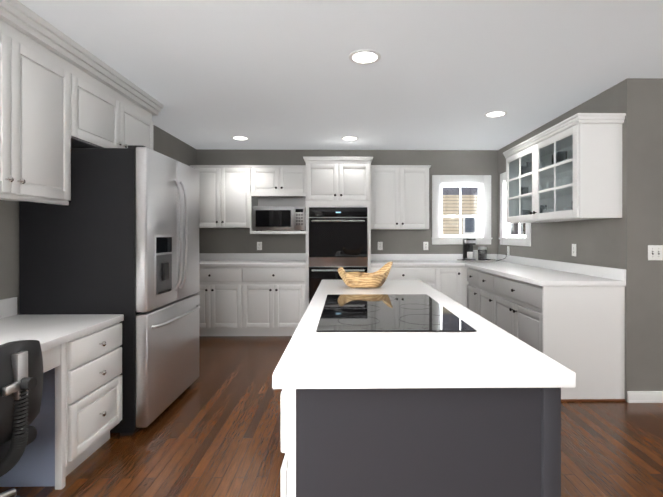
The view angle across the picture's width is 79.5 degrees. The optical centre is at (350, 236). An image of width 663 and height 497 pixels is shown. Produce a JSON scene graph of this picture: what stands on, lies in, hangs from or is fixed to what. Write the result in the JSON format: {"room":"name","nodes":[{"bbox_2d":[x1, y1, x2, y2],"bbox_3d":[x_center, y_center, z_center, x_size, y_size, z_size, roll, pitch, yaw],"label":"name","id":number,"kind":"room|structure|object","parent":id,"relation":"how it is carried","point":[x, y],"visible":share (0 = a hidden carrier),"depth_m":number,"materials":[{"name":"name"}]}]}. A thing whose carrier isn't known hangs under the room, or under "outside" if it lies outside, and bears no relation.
{"room":"kitchen","nodes":[
{"label":"kitchen","id":0,"kind":"room"},
{"bbox_2d":[0,125,196,314],"bbox_3d":[-2.146,0.035,1.632,0.120,2.460,7.780,0,0,-1],"label":"wall","id":1,"kind":"structure","parent":0,"point":[165,143],"depth_m":2.48,"materials":[{"name":"grey paint"}]},
{"bbox_2d":[0,12,75,203],"bbox_3d":[-1.913,-0.651,2.010,0.351,0.870,0.949,0,0,-1],"label":"upper cabinet","id":2,"kind":"object","parent":1,"relation":"attached to","point":[62,94],"depth_m":2.20,"materials":[{"name":"white paint"}]},
{"bbox_2d":[76,64,155,149],"bbox_3d":[-1.926,-0.855,3.019,0.351,0.465,1.070,0,0,-1],"label":"upper cabinet","id":3,"kind":"object","parent":1,"relation":"attached to","point":[106,116],"depth_m":2.86,"materials":[{"name":"white paint"}]},
{"bbox_2d":[253,207,305,230],"bbox_3d":[-0.933,-0.225,5.311,0.675,0.314,0.390,0,0,-1],"label":"microwave","id":4,"kind":"object","parent":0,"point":[279,218],"visible":0.92,"depth_m":5.14,"materials":[{"name":"silver metal"}]},
{"bbox_2d":[0,336,662,496],"bbox_3d":[1.173,1.314,1.738,6.760,0.100,7.900,0,0,-1],"label":"floor","id":5,"kind":"structure","parent":0,"point":[213,429],"depth_m":2.40,"materials":[{"name":"brown wood"}]},
{"bbox_2d":[0,340,42,496],"bbox_3d":[-1.582,0.847,1.589,0.623,0.835,0.581,0,0,-1],"label":"office chair","id":6,"kind":"object","parent":5,"relation":"on","point":[21,376],"visible":1,"depth_m":1.57,"materials":[{"name":"black metal"}]},
{"bbox_2d":[0,297,123,489],"bbox_3d":[-1.724,0.823,1.250,0.710,0.885,2.463,0,0,-1],"label":"built-in desk","id":7,"kind":"object","parent":5,"relation":"on","point":[78,418],"visible":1,"depth_m":2.07,"materials":[{"name":"white wood"}]},
{"bbox_2d":[19,145,199,435],"bbox_3d":[-1.653,0.344,2.949,0.857,1.837,0.910,0,0,-1],"label":"refrigerator","id":8,"kind":"object","parent":5,"relation":"on","point":[119,234],"visible":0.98,"depth_m":2.50,"materials":[{"name":"silver metal"}]},
{"bbox_2d":[195,269,246,335],"bbox_3d":[-1.707,0.818,5.216,0.844,0.880,0.621,0,0,-1],"label":"base cabinet","id":9,"kind":"object","parent":5,"relation":"on","point":[222,293],"depth_m":4.91,"materials":[{"name":"white paint"}]},
{"bbox_2d":[247,265,305,335],"bbox_3d":[-0.982,0.818,5.226,0.843,0.880,0.621,0,0,-1],"label":"base cabinet","id":10,"kind":"object","parent":5,"relation":"on","point":[252,294],"depth_m":4.92,"materials":[{"name":"white paint"}]},
{"bbox_2d":[199,261,305,268],"bbox_3d":[-1.345,0.358,5.213,1.570,0.039,0.635,0,0,-1],"label":"countertop","id":11,"kind":"structure","parent":10,"relation":"on","point":[202,264],"depth_m":4.92,"materials":[{"name":"white stone"}]},
{"bbox_2d":[303,157,372,308],"bbox_3d":[-0.156,0.141,5.204,0.863,2.235,0.685,0,0,-1],"label":"tall cabinet","id":12,"kind":"object","parent":5,"relation":"on","point":[338,181],"visible":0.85,"depth_m":4.90,"materials":[{"name":"white paint"}]},
{"bbox_2d":[309,207,367,303],"bbox_3d":[-0.156,0.331,5.175,0.729,1.382,0.683,0,0,-1],"label":"double oven","id":13,"kind":"object","parent":12,"relation":"in","point":[338,237],"visible":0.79,"depth_m":4.88,"materials":[{"name":"black metal"}]},
{"bbox_2d":[371,266,442,292],"bbox_3d":[0.678,0.818,5.248,0.859,0.880,0.621,0,0,-1],"label":"base cabinet","id":14,"kind":"object","parent":5,"relation":"on","point":[432,276],"depth_m":4.94,"materials":[{"name":"white paint"}]},
{"bbox_2d":[371,262,462,265],"bbox_3d":[0.839,0.358,5.242,1.181,0.039,0.635,0,0,-1],"label":"countertop","id":15,"kind":"structure","parent":14,"relation":"on","point":[372,263],"depth_m":4.93,"materials":[{"name":"white stone"}]},
{"bbox_2d":[281,391,560,496],"bbox_3d":[0.169,0.824,2.063,0.733,0.880,2.062,0,0,-1],"label":"kitchen island","id":16,"kind":"object","parent":5,"relation":"on","point":[477,413],"depth_m":1.04,"materials":[{"name":"grey paint"}]},
{"bbox_2d":[272,279,575,390],"bbox_3d":[0.174,0.364,2.068,0.770,0.040,2.130,0,0,-1],"label":"island countertop","id":17,"kind":"structure","parent":16,"relation":"on","point":[489,358],"depth_m":1.11,"materials":[{"name":"white stone"}]},
{"bbox_2d":[338,262,392,287],"bbox_3d":[0.101,0.259,2.679,0.379,0.165,0.261,0,0,-1],"label":"wooden bowl","id":18,"kind":"object","parent":17,"relation":"on","point":[378,278],"visible":1,"depth_m":2.60,"materials":[{"name":"beige wood"}]},
{"bbox_2d":[316,294,475,331],"bbox_3d":[0.159,0.340,1.858,0.575,0.007,0.870,0,0,-1],"label":"glass cooktop","id":19,"kind":"object","parent":17,"relation":"in","point":[383,313],"visible":1,"depth_m":1.69,"materials":[{"name":"black glass"}]},
{"bbox_2d":[443,266,454,300],"bbox_3d":[1.184,0.818,5.255,0.389,0.880,0.621,0,0,-1],"label":"base cabinet","id":20,"kind":"object","parent":5,"relation":"on","point":[448,271],"depth_m":4.95,"materials":[{"name":"white paint"}]},
{"bbox_2d":[455,266,466,307],"bbox_3d":[1.695,0.818,5.242,0.751,0.880,0.659,0,0,-1],"label":"base cabinet","id":21,"kind":"object","parent":5,"relation":"on","point":[460,271],"depth_m":4.97,"materials":[{"name":"white paint"}]},
{"bbox_2d":[467,266,474,311],"bbox_3d":[1.766,0.819,4.733,0.622,0.880,0.479,0,0,-1],"label":"base cabinet","id":22,"kind":"object","parent":5,"relation":"on","point":[470,273],"depth_m":4.81,"materials":[{"name":"white paint"}]},
{"bbox_2d":[475,270,490,321],"bbox_3d":[1.772,0.820,4.313,0.622,0.880,0.598,0,0,-1],"label":"base cabinet","id":23,"kind":"object","parent":5,"relation":"on","point":[482,281],"depth_m":4.40,"materials":[{"name":"white paint"}]},
{"bbox_2d":[491,274,625,401],"bbox_3d":[1.779,0.821,3.587,0.626,0.880,1.089,0,0,-1],"label":"base cabinet","id":24,"kind":"object","parent":5,"relation":"on","point":[570,316],"depth_m":3.04,"materials":[{"name":"white paint"}]},
{"bbox_2d":[463,262,625,285],"bbox_3d":[1.755,0.359,4.297,0.656,0.039,2.550,0,0,-1],"label":"countertop","id":25,"kind":"structure","parent":24,"relation":"on","point":[537,275],"depth_m":3.45,"materials":[{"name":"white stone"}]},
{"bbox_2d":[457,259,495,262],"bbox_3d":[1.647,0.322,5.212,0.500,0.030,0.340,0,0,-1],"label":"serving tray","id":26,"kind":"object","parent":25,"relation":"on","point":[479,261],"visible":0.94,"depth_m":5.07,"materials":[{"name":"silver metal"}]},
{"bbox_2d":[463,238,475,259],"bbox_3d":[1.557,0.180,5.223,0.132,0.300,0.166,0,0,-1],"label":"coffee maker","id":27,"kind":"object","parent":26,"relation":"on","point":[468,243],"visible":0.94,"depth_m":5.17,"materials":[{"name":"black plastic"}]},
{"bbox_2d":[473,250,477,259],"bbox_3d":[1.676,0.257,5.323,0.090,0.145,0.090,0,0,-1],"label":"sugar canister","id":28,"kind":"object","parent":26,"relation":"on","point":[475,254],"visible":0.58,"depth_m":5.28,"materials":[{"name":"white ceramic"}]},
{"bbox_2d":[478,247,486,259],"bbox_3d":[1.727,0.235,5.213,0.114,0.190,0.114,0,0,-1],"label":"canister","id":29,"kind":"object","parent":26,"relation":"on","point":[482,256],"visible":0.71,"depth_m":5.17,"materials":[{"name":"clear glass"}]},
{"bbox_2d":[18,0,662,149],"bbox_3d":[1.173,-1.246,1.733,6.760,0.100,7.900,0,0,-1],"label":"ceiling","id":30,"kind":"structure","parent":0,"point":[290,75],"depth_m":2.74,"materials":[{"name":"white paint"}]},
{"bbox_2d":[231,136,248,139],"bbox_3d":[-1.349,-1.197,4.870,0.214,0.007,0.214,0,0,-1],"label":"recessed light","id":31,"kind":"object","parent":30,"relation":"in","point":[239,137],"visible":1,"depth_m":4.87,"materials":[{"name":"white"}]},
{"bbox_2d":[341,136,358,140],"bbox_3d":[-0.009,-1.197,4.888,0.214,0.007,0.214,0,0,-1],"label":"recessed light","id":32,"kind":"object","parent":30,"relation":"in","point":[349,138],"visible":1,"depth_m":4.88,"materials":[{"name":"white"}]},
{"bbox_2d":[349,50,380,64],"bbox_3d":[0.096,-1.193,2.659,0.214,0.007,0.214,0,0,-1],"label":"recessed light","id":33,"kind":"object","parent":30,"relation":"in","point":[364,57],"visible":1,"depth_m":2.65,"materials":[{"name":"white"}]},
{"bbox_2d":[484,111,506,117],"bbox_3d":[1.425,-1.195,3.907,0.214,0.007,0.214,0,0,-1],"label":"recessed light","id":34,"kind":"object","parent":30,"relation":"in","point":[492,114],"visible":1,"depth_m":3.91,"materials":[{"name":"white glass"}]},
{"bbox_2d":[197,149,497,253],"bbox_3d":[-0.035,0.028,5.610,4.445,2.460,0.120,0,0,-1],"label":"wall","id":35,"kind":"structure","parent":0,"point":[394,241],"depth_m":5.55,"materials":[{"name":"grey paint"}]},
{"bbox_2d":[190,165,257,228],"bbox_3d":[-1.697,-0.513,5.350,0.785,0.801,0.351,0,0,-1],"label":"upper cabinet","id":36,"kind":"object","parent":35,"relation":"attached to","point":[231,196],"depth_m":5.18,"materials":[{"name":"white paint"}]},
{"bbox_2d":[199,253,305,260],"bbox_3d":[-1.349,0.288,5.520,1.570,0.101,0.022,0,0,-1],"label":"backsplash","id":37,"kind":"structure","parent":35,"relation":"attached to","point":[202,256],"depth_m":5.51,"materials":[{"name":"white stone"}]},
{"bbox_2d":[257,242,261,249],"bbox_3d":[-1.267,0.138,5.529,0.070,0.115,0.009,0,0,-1],"label":"electrical outlet","id":38,"kind":"object","parent":35,"relation":"attached to","point":[259,245],"visible":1,"depth_m":5.53,"materials":[{"name":"white plastic"}]},
{"bbox_2d":[250,165,305,196],"bbox_3d":[-0.933,-0.735,5.359,0.739,0.356,0.351,0,0,-1],"label":"upper cabinet","id":39,"kind":"object","parent":35,"relation":"attached to","point":[265,180],"depth_m":5.18,"materials":[{"name":"white paint"}]},
{"bbox_2d":[378,242,382,249],"bbox_3d":[0.413,0.138,5.551,0.070,0.115,0.009,0,0,-1],"label":"electrical outlet","id":40,"kind":"object","parent":35,"relation":"attached to","point":[380,245],"visible":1,"depth_m":5.55,"materials":[{"name":"white plastic"}]},
{"bbox_2d":[371,165,430,228],"bbox_3d":[0.651,-0.510,5.364,0.807,0.837,0.385,0,0,-1],"label":"upper cabinet","id":41,"kind":"object","parent":35,"relation":"attached to","point":[399,196],"visible":0.88,"depth_m":5.21,"materials":[{"name":"white paint"}]},
{"bbox_2d":[423,242,427,249],"bbox_3d":[1.053,0.138,5.559,0.070,0.115,0.009,0,0,-1],"label":"electrical outlet","id":42,"kind":"object","parent":35,"relation":"attached to","point":[425,245],"visible":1,"depth_m":5.56,"materials":[{"name":"white plastic"}]},
{"bbox_2d":[371,254,494,261],"bbox_3d":[1.155,0.294,5.553,1.822,0.089,0.022,0,0,-1],"label":"backsplash","id":43,"kind":"structure","parent":35,"relation":"attached to","point":[374,257],"depth_m":5.54,"materials":[{"name":"white stone"}]},
{"bbox_2d":[432,175,491,244],"bbox_3d":[1.552,-0.367,5.612,0.850,0.970,0.145,0,0,-1],"label":"window","id":44,"kind":"structure","parent":35,"relation":"in","point":[482,183],"depth_m":5.56,"materials":[{"name":"white"}]},
{"bbox_2d":[498,78,642,401],"bbox_3d":[2.144,0.030,4.301,0.120,2.460,2.555,0,0,-1],"label":"wall","id":45,"kind":"structure","parent":0,"point":[614,243],"depth_m":3.06,"materials":[{"name":"grey paint"}]},
{"bbox_2d":[499,172,530,245],"bbox_3d":[2.117,-0.366,5.022,0.145,0.970,0.910,0,0,-1],"label":"window","id":46,"kind":"structure","parent":45,"relation":"in","point":[516,234],"depth_m":5.28,"materials":[{"name":"white"}]},
{"bbox_2d":[503,141,560,222],"bbox_3d":[1.910,-0.529,4.063,0.352,0.775,0.746,0,0,-1],"label":"upper cabinet","id":47,"kind":"object","parent":45,"relation":"attached to","point":[516,202],"depth_m":4.26,"materials":[{"name":"white paint"}]},
{"bbox_2d":[521,151,572,214],"bbox_3d":[1.928,-0.473,3.766,0.160,0.621,1.212,0,0,-1],"label":"glassware","id":48,"kind":"object","parent":47,"relation":"in","point":[558,184],"depth_m":3.74,"materials":[{"name":"clear glass"}]},
{"bbox_2d":[495,254,625,281],"bbox_3d":[2.071,0.296,4.290,0.023,0.089,2.529,0,0,-1],"label":"backsplash","id":49,"kind":"structure","parent":45,"relation":"attached to","point":[599,271],"depth_m":3.74,"materials":[{"name":"white stone"}]},
{"bbox_2d":[572,244,575,255],"bbox_3d":[2.087,0.131,3.718,0.009,0.115,0.070,0,0,-1],"label":"electrical outlet","id":50,"kind":"object","parent":45,"relation":"attached to","point":[573,249],"visible":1,"depth_m":3.71,"materials":[{"name":"white plastic"}]},
{"bbox_2d":[531,113,625,220],"bbox_3d":[1.918,-0.528,3.441,0.352,0.775,0.746,0,0,-1],"label":"upper cabinet","id":51,"kind":"object","parent":45,"relation":"attached to","point":[592,166],"depth_m":3.07,"materials":[{"name":"white paint"}]},
{"bbox_2d":[643,78,662,390],"bbox_3d":[3.378,0.032,3.099,2.315,2.460,0.120,0,0,-1],"label":"wall","id":52,"kind":"structure","parent":0,"point":[652,232],"depth_m":3.02,"materials":[{"name":"grey paint"}]},
{"bbox_2d":[627,391,662,402],"bbox_3d":[3.259,1.220,3.029,2.314,0.085,0.022,0,0,-1],"label":"baseboard","id":53,"kind":"structure","parent":52,"relation":"attached to","point":[644,396],"depth_m":3.01,"materials":[{"name":"white wood"}]},
{"bbox_2d":[648,245,662,259],"bbox_3d":[2.316,0.127,3.017,0.115,0.115,0.016,0,0,-1],"label":"double light switch","id":54,"kind":"object","parent":52,"relation":"attached to","point":[655,252],"visible":1,"depth_m":3.02,"materials":[{"name":"white plastic"}]},
{"label":"outside","id":55,"kind":"structure","parent":0,"visible":0},
{"bbox_2d":[442,187,477,234],"bbox_3d":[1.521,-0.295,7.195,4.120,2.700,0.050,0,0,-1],"label":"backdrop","id":56,"kind":"structure","parent":55,"point":[464,224],"depth_m":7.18,"materials":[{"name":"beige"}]}
]}

